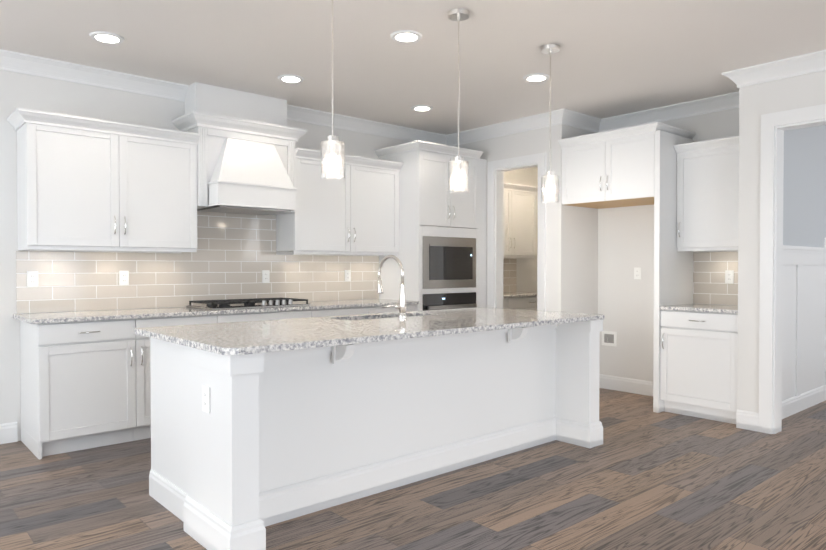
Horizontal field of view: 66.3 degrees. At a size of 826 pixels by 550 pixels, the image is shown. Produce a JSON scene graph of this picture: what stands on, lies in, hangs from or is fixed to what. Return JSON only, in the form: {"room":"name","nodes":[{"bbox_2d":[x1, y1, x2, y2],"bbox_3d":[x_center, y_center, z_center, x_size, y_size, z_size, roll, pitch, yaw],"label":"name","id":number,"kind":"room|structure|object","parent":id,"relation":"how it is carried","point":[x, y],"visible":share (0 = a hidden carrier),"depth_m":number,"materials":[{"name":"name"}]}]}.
{"room":"kitchen","nodes":[
{"label":"kitchen","id":0,"kind":"room"},
{"bbox_2d":[0,70,411,440],"bbox_3d":[-2.677,-0.192,4.757,8.050,2.760,0.120,-1,1,-41],"label":"wall","id":1,"kind":"structure","parent":0,"point":[25,91],"depth_m":4.61,"materials":[{"name":"white paint"}]},
{"bbox_2d":[0,422,17,443],"bbox_3d":[-4.205,1.136,3.345,3.628,0.140,0.016,-1,1,-41],"label":"baseboard","id":2,"kind":"structure","parent":1,"relation":"attached to","point":[8,431],"depth_m":4.50,"materials":[{"name":"white paint"}]},
{"bbox_2d":[0,49,188,101],"bbox_3d":[-3.719,-1.499,3.684,4.853,0.118,0.095,-1,1,-41],"label":"crown molding","id":3,"kind":"structure","parent":1,"relation":"attached to","point":[11,61],"depth_m":4.79,"materials":[{"name":"white paint"}]},
{"bbox_2d":[7,108,199,251],"bbox_3d":[-2.282,-0.651,4.750,1.243,0.937,0.399,-1,1,-41],"label":"upper cabinet","id":4,"kind":"object","parent":1,"relation":"attached to","point":[87,184],"visible":1,"depth_m":4.59,"materials":[{"name":"white paint"}]},
{"bbox_2d":[16,211,378,312],"bbox_3d":[-1.601,-0.151,5.614,3.298,0.817,0.007,-1,1,-41],"label":"tile backsplash","id":5,"kind":"structure","parent":1,"relation":"attached to","point":[233,256],"depth_m":5.43,"materials":[{"name":"beige tile"}]},
{"bbox_2d":[27,271,37,286],"bbox_3d":[-2.759,0.025,4.588,0.072,0.116,0.008,-1,1,-41],"label":"electrical outlet","id":6,"kind":"object","parent":5,"relation":"attached to","point":[32,278],"visible":1,"depth_m":4.58,"materials":[{"name":"white plastic"}]},
{"bbox_2d":[119,271,128,284],"bbox_3d":[-2.286,0.019,5.003,0.072,0.116,0.008,-1,1,-41],"label":"electrical outlet","id":7,"kind":"object","parent":5,"relation":"attached to","point":[123,277],"visible":1,"depth_m":5.00,"materials":[{"name":"white plastic"}]},
{"bbox_2d":[262,270,269,282],"bbox_3d":[-1.353,0.009,5.821,0.072,0.116,0.008,-1,1,-41],"label":"electrical outlet","id":8,"kind":"object","parent":5,"relation":"attached to","point":[265,276],"visible":1,"depth_m":5.82,"materials":[{"name":"white plastic"}]},
{"bbox_2d":[345,270,350,280],"bbox_3d":[-0.662,0.001,6.427,0.072,0.116,0.008,-1,1,-41],"label":"electrical outlet","id":9,"kind":"object","parent":5,"relation":"attached to","point":[347,275],"visible":1,"depth_m":6.42,"materials":[{"name":"white plastic"}]},
{"bbox_2d":[172,82,306,214],"bbox_3d":[-1.435,-1.064,5.396,1.035,1.030,0.536,-1,1,-41],"label":"range hood","id":10,"kind":"object","parent":1,"relation":"attached to","point":[246,159],"visible":0.92,"depth_m":5.24,"materials":[{"name":"white paint"}]},
{"bbox_2d":[276,148,402,255],"bbox_3d":[-0.689,-0.669,6.147,1.217,0.937,0.399,-1,1,-41],"label":"upper cabinet","id":11,"kind":"object","parent":1,"relation":"attached to","point":[355,211],"visible":0.88,"depth_m":6.00,"materials":[{"name":"white paint"}]},
{"bbox_2d":[287,104,447,144],"bbox_3d":[-0.418,-1.537,6.578,2.228,0.118,0.095,-1,1,-41],"label":"crown molding","id":12,"kind":"structure","parent":1,"relation":"attached to","point":[294,113],"depth_m":6.48,"materials":[{"name":"white paint"}]},
{"bbox_2d":[0,388,825,549],"bbox_3d":[1.431,1.241,2.965,11.840,0.060,9.320,-1,1,-41],"label":"floor","id":13,"kind":"structure","parent":0,"point":[643,476],"depth_m":3.40,"materials":[{"name":"brown wood"}]},
{"bbox_2d":[20,319,135,458],"bbox_3d":[-2.386,0.749,4.509,0.604,0.885,0.652,-1,1,-41],"label":"base cabinet","id":14,"kind":"object","parent":13,"relation":"on","point":[78,384],"visible":0.98,"depth_m":4.29,"materials":[{"name":"white paint"}]},
{"bbox_2d":[133,315,216,440],"bbox_3d":[-1.930,0.743,4.909,0.606,0.885,0.652,-1,1,-41],"label":"base cabinet","id":15,"kind":"object","parent":13,"relation":"on","point":[141,429],"visible":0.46,"depth_m":4.54,"materials":[{"name":"white paint"}]},
{"bbox_2d":[149,338,372,549],"bbox_3d":[-0.851,0.764,3.292,0.708,0.884,1.088,-1,1,-41],"label":"kitchen island","id":16,"kind":"object","parent":13,"relation":"on","point":[271,438],"depth_m":3.13,"materials":[{"name":"white paint"}]},
{"bbox_2d":[202,385,209,412],"bbox_3d":[-0.928,0.553,2.830,0.008,0.116,0.072,-1,1,-41],"label":"outlet","id":17,"kind":"object","parent":16,"relation":"attached to","point":[206,399],"visible":1,"depth_m":2.82,"materials":[{"name":"white plastic"}]},
{"bbox_2d":[217,310,310,322],"bbox_3d":[-1.385,0.737,5.387,0.842,0.885,0.652,-1,1,-41],"label":"base cabinet","id":18,"kind":"object","parent":13,"relation":"on","point":[240,317],"visible":0.02,"depth_m":5.14,"materials":[{"name":"white paint"}]},
{"bbox_2d":[13,299,418,323],"bbox_3d":[-1.401,0.278,5.373,3.323,0.030,0.643,-1,1,-41],"label":"countertop","id":19,"kind":"structure","parent":18,"relation":"on","point":[62,317],"depth_m":4.76,"materials":[{"name":"stone"}]},
{"bbox_2d":[186,298,310,309],"bbox_3d":[-1.388,0.233,5.381,0.895,0.056,0.520,-1,1,-41],"label":"gas cooktop","id":20,"kind":"object","parent":19,"relation":"in","point":[243,303],"visible":1,"depth_m":5.23,"materials":[{"name":"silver metal"}]},
{"bbox_2d":[310,307,367,316],"bbox_3d":[-0.837,0.731,5.867,0.614,0.885,0.652,-1,1,-41],"label":"base cabinet","id":21,"kind":"object","parent":13,"relation":"on","point":[337,312],"visible":0.04,"depth_m":5.63,"materials":[{"name":"white paint"}]},
{"bbox_2d":[367,304,416,313],"bbox_3d":[-0.377,0.725,6.271,0.609,0.885,0.652,-1,1,-41],"label":"base cabinet","id":22,"kind":"object","parent":13,"relation":"on","point":[380,309],"visible":0.04,"depth_m":5.99,"materials":[{"name":"white paint"}]},
{"bbox_2d":[373,334,452,493],"bbox_3d":[-0.422,0.760,3.668,0.666,0.884,1.088,-1,1,-41],"label":"base cabinet","id":23,"kind":"object","parent":13,"relation":"on","point":[411,375],"depth_m":3.67,"materials":[{"name":"white paint"}]},
{"bbox_2d":[374,140,486,310],"bbox_3d":[0.222,-0.079,6.752,1.058,2.482,0.702,-1,1,-41],"label":"tall cabinet","id":24,"kind":"object","parent":13,"relation":"on","point":[430,205],"visible":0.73,"depth_m":6.43,"materials":[{"name":"white paint"}]},
{"bbox_2d":[423,236,475,288],"bbox_3d":[0.251,-0.135,6.659,0.766,0.521,0.432,-1,1,-41],"label":"built-in microwave","id":25,"kind":"object","parent":24,"relation":"in","point":[449,262],"visible":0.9,"depth_m":6.48,"materials":[{"name":"silver metal"}]},
{"bbox_2d":[423,292,476,310],"bbox_3d":[0.214,0.527,6.710,0.766,0.696,0.620,-1,1,-41],"label":"wall oven","id":26,"kind":"object","parent":24,"relation":"in","point":[439,301],"visible":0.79,"depth_m":6.48,"materials":[{"name":"black glass"}]},
{"bbox_2d":[449,326,536,471],"bbox_3d":[0.071,0.754,4.100,0.878,0.884,1.088,-1,1,-41],"label":"panel","id":27,"kind":"object","parent":13,"relation":"on","point":[493,373],"depth_m":4.13,"materials":[{"name":"white paint"}]},
{"bbox_2d":[503,297,514,308],"bbox_3d":[0.736,0.707,7.667,0.660,0.884,0.619,-1,1,-41],"label":"base cabinet","id":28,"kind":"object","parent":13,"relation":"on","point":[507,302],"depth_m":7.63,"materials":[{"name":"white paint"}]},
{"bbox_2d":[515,296,536,309],"bbox_3d":[1.255,0.701,8.123,0.958,0.884,0.619,-1,1,-41],"label":"base cabinet","id":29,"kind":"object","parent":13,"relation":"on","point":[528,303],"depth_m":7.84,"materials":[{"name":"white paint"}]},
{"bbox_2d":[503,292,536,297],"bbox_3d":[1.060,0.244,7.929,1.500,0.030,0.643,-1,1,-41],"label":"countertop","id":30,"kind":"structure","parent":29,"relation":"on","point":[516,294],"depth_m":7.84,"materials":[{"name":"stone"}]},
{"bbox_2d":[537,320,600,447],"bbox_3d":[0.636,0.747,4.595,0.858,0.884,1.088,-1,1,-41],"label":"base cabinet","id":31,"kind":"object","parent":13,"relation":"on","point":[567,353],"depth_m":4.48,"materials":[{"name":"white paint"}]},
{"bbox_2d":[134,307,603,354],"bbox_3d":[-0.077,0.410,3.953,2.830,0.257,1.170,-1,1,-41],"label":"countertop","id":32,"kind":"structure","parent":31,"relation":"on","point":[245,337],"depth_m":3.45,"materials":[{"name":"stone"}]},
{"bbox_2d":[377,255,406,317],"bbox_3d":[-0.176,0.068,4.234,0.146,0.415,0.292,-1,1,-41],"label":"gooseneck faucet","id":33,"kind":"object","parent":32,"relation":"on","point":[401,306],"visible":1,"depth_m":4.17,"materials":[{"name":"silver metal"}]},
{"bbox_2d":[558,122,694,412],"bbox_3d":[1.997,-0.069,5.973,0.696,2.482,1.013,-1,1,-41],"label":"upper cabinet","id":34,"kind":"object","parent":13,"relation":"on","point":[636,165],"visible":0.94,"depth_m":5.60,"materials":[{"name":"white paint"}]},
{"bbox_2d":[660,310,737,423],"bbox_3d":[2.553,0.737,5.382,0.652,0.885,0.641,-1,1,-41],"label":"base cabinet","id":35,"kind":"object","parent":13,"relation":"on","point":[698,362],"visible":0.79,"depth_m":5.18,"materials":[{"name":"white paint"}]},
{"bbox_2d":[660,303,737,313],"bbox_3d":[2.560,0.278,5.383,0.633,0.030,0.641,-1,1,-41],"label":"countertop","id":36,"kind":"structure","parent":35,"relation":"on","point":[717,308],"depth_m":5.24,"materials":[{"name":"stone"}]},
{"bbox_2d":[0,0,825,134],"bbox_3d":[1.431,-1.579,2.928,11.840,0.060,9.320,-1,1,-41],"label":"ceiling","id":37,"kind":"structure","parent":0,"point":[611,58],"depth_m":4.34,"materials":[{"name":"white paint"}]},
{"bbox_2d":[89,31,124,43],"bbox_3d":[-2.004,-1.557,4.146,0.210,0.012,0.210,-1,1,-41],"label":"recessed light","id":38,"kind":"object","parent":37,"relation":"in","point":[106,37],"visible":1,"depth_m":4.12,"materials":[{"name":"white paint"}]},
{"bbox_2d":[278,74,303,82],"bbox_3d":[-0.974,-1.569,5.049,0.210,0.012,0.210,-1,1,-41],"label":"recessed light","id":39,"kind":"object","parent":37,"relation":"in","point":[288,78],"visible":0.92,"depth_m":5.02,"materials":[{"name":"white paint"}]},
{"bbox_2d":[321,0,344,178],"bbox_3d":[-0.402,-1.020,3.164,0.132,1.058,0.132,-1,1,-41],"label":"pendant light","id":40,"kind":"object","parent":37,"relation":"hanging from","point":[332,141],"visible":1,"depth_m":3.16,"materials":[{"name":"white glass"}]},
{"bbox_2d":[390,30,421,42],"bbox_3d":[-0.043,-1.556,4.123,0.210,0.012,0.210,-1,1,-41],"label":"recessed light","id":41,"kind":"object","parent":37,"relation":"in","point":[406,36],"visible":0.96,"depth_m":4.10,"materials":[{"name":"white paint"}]},
{"bbox_2d":[411,105,432,110],"bbox_3d":[0.086,-1.581,5.978,0.210,0.012,0.210,-1,1,-41],"label":"recessed light","id":42,"kind":"object","parent":37,"relation":"in","point":[421,108],"visible":1,"depth_m":5.96,"materials":[{"name":"white paint"}]},
{"bbox_2d":[448,8,469,192],"bbox_3d":[0.271,-1.028,3.753,0.132,1.058,0.132,-1,1,-41],"label":"pendant light","id":43,"kind":"object","parent":37,"relation":"hanging from","point":[459,15],"visible":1,"depth_m":3.75,"materials":[{"name":"white glass"}]},
{"bbox_2d":[523,73,549,81],"bbox_3d":[0.980,-1.568,5.020,0.210,0.012,0.210,-1,1,-41],"label":"recessed light","id":44,"kind":"object","parent":37,"relation":"in","point":[537,77],"visible":0.96,"depth_m":4.99,"materials":[{"name":"white paint"}]},
{"bbox_2d":[541,44,559,202],"bbox_3d":[0.943,-1.036,4.343,0.132,1.058,0.132,-1,1,-41],"label":"pendant light","id":45,"kind":"object","parent":37,"relation":"hanging from","point":[550,50],"visible":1,"depth_m":4.33,"materials":[{"name":"silver metal"}]},
{"bbox_2d":[455,124,568,311],"bbox_3d":[0.862,-0.221,6.916,0.120,2.760,1.900,-1,1,-41],"label":"wall","id":46,"kind":"structure","parent":0,"point":[531,142],"depth_m":6.25,"materials":[{"name":"white paint"}]},
{"bbox_2d":[503,259,516,291],"bbox_3d":[0.850,0.001,8.165,1.500,0.447,0.007,-1,1,-41],"label":"tile backsplash","id":47,"kind":"structure","parent":46,"relation":"attached to","point":[509,275],"depth_m":8.56,"materials":[{"name":"beige tile"}]},
{"bbox_2d":[448,108,571,145],"bbox_3d":[0.950,-1.538,6.634,0.095,0.118,1.575,-1,1,-41],"label":"crown molding","id":48,"kind":"structure","parent":46,"relation":"attached to","point":[563,116],"depth_m":6.54,"materials":[{"name":"white paint"}]},
{"bbox_2d":[488,152,545,310],"bbox_3d":[1.112,-0.032,6.619,0.140,2.390,0.760,-1,1,-41],"label":"door frame","id":49,"kind":"structure","parent":46,"relation":"attached to","point":[497,169],"depth_m":6.79,"materials":[{"name":"white paint"}]},
{"bbox_2d":[567,111,603,132],"bbox_3d":[1.682,-1.534,6.290,0.510,0.118,0.095,-1,1,-41],"label":"crown molding","id":50,"kind":"structure","parent":46,"relation":"attached to","point":[579,120],"depth_m":6.35,"materials":[{"name":"white paint"}]},
{"bbox_2d":[504,126,597,313],"bbox_3d":[1.676,-0.231,7.710,2.390,2.760,2.020,-1,1,-41],"label":"wall","id":51,"kind":"structure","parent":0,"point":[582,259],"depth_m":6.48,"materials":[{"name":"white paint"}]},
{"bbox_2d":[504,186,535,257],"bbox_3d":[1.125,-0.680,8.177,1.058,0.846,0.339,-1,1,-41],"label":"upper cabinet","id":52,"kind":"object","parent":51,"relation":"attached to","point":[519,221],"depth_m":8.18,"materials":[{"name":"white paint"}]},
{"bbox_2d":[598,108,738,381],"bbox_3d":[2.514,-0.209,6.003,0.120,2.760,1.650,-1,1,-41],"label":"wall","id":53,"kind":"structure","parent":0,"point":[625,248],"depth_m":6.30,"materials":[{"name":"white paint"}]},
{"bbox_2d":[602,331,616,346],"bbox_3d":[2.002,0.645,6.477,0.036,0.150,0.170,-1,1,-41],"label":"outlet box","id":54,"kind":"object","parent":53,"relation":"attached to","point":[609,338],"visible":0.92,"depth_m":6.48,"materials":[{"name":"white plastic"}]},
{"bbox_2d":[599,374,652,395],"bbox_3d":[2.212,1.098,6.261,0.016,0.140,0.890,-1,1,-41],"label":"baseboard","id":55,"kind":"structure","parent":53,"relation":"attached to","point":[636,386],"depth_m":6.33,"materials":[{"name":"white paint"}]},
{"bbox_2d":[634,267,640,278],"bbox_3d":[2.217,-0.022,6.244,0.008,0.116,0.072,-1,1,-41],"label":"outlet","id":56,"kind":"object","parent":53,"relation":"attached to","point":[637,272],"visible":1,"depth_m":6.24,"materials":[{"name":"white plastic"}]},
{"bbox_2d":[604,94,738,130],"bbox_3d":[2.433,-1.529,5.916,0.095,0.118,1.650,-1,1,-41],"label":"crown molding","id":57,"kind":"structure","parent":53,"relation":"attached to","point":[723,102],"depth_m":5.91,"materials":[{"name":"white paint"}]},
{"bbox_2d":[674,135,738,251],"bbox_3d":[2.642,-0.677,5.455,0.399,0.932,0.621,-1,1,-41],"label":"upper cabinet","id":58,"kind":"object","parent":53,"relation":"attached to","point":[707,193],"visible":0.71,"depth_m":5.39,"materials":[{"name":"white paint"}]},
{"bbox_2d":[693,252,737,304],"bbox_3d":[2.796,0.024,5.585,0.007,0.467,0.641,-1,1,-41],"label":"tile backsplash","id":59,"kind":"structure","parent":53,"relation":"attached to","point":[710,286],"depth_m":5.68,"materials":[{"name":"beige tile"}]},
{"bbox_2d":[725,270,733,283],"bbox_3d":[2.790,0.012,5.577,0.008,0.116,0.072,-1,1,-41],"label":"electrical outlet","id":60,"kind":"object","parent":59,"relation":"attached to","point":[729,276],"visible":1,"depth_m":5.57,"materials":[{"name":"white plastic"}]},
{"bbox_2d":[737,70,825,412],"bbox_3d":[4.331,-0.169,2.976,0.140,2.760,5.300,-1,1,-41],"label":"wall","id":61,"kind":"structure","parent":0,"point":[756,101],"depth_m":4.84,"materials":[{"name":"white paint"}]},
{"bbox_2d":[722,49,825,92],"bbox_3d":[4.211,-1.489,2.916,0.095,0.118,5.395,-1,1,-41],"label":"crown molding","id":62,"kind":"structure","parent":61,"relation":"attached to","point":[794,66],"depth_m":4.65,"materials":[{"name":"white paint"}]},
{"bbox_2d":[759,104,825,433],"bbox_3d":[3.653,0.001,3.736,0.160,2.400,2.935,-1,1,-41],"label":"door frame","id":63,"kind":"structure","parent":61,"relation":"attached to","point":[775,126],"depth_m":4.75,"materials":[{"name":"white paint"}]},
{"bbox_2d":[782,125,825,400],"bbox_3d":[4.003,-0.210,6.133,3.530,2.760,0.120,-1,1,-41],"label":"wall","id":64,"kind":"structure","parent":0,"point":[804,201],"depth_m":5.58,"materials":[{"name":"white paint"}]},
{"bbox_2d":[728,91,738,100],"bbox_3d":[2.707,-1.518,5.121,0.510,0.118,0.095,-1,1,-41],"label":"crown molding","id":65,"kind":"structure","parent":64,"relation":"attached to","point":[736,94],"depth_m":5.48,"materials":[{"name":"white paint"}]},
{"bbox_2d":[782,245,825,418],"bbox_3d":[4.053,0.455,6.085,3.530,1.430,0.030,-1,1,-41],"label":"trim","id":66,"kind":"structure","parent":64,"relation":"attached to","point":[798,256],"depth_m":5.46,"materials":[{"name":"white paint"}]}
]}

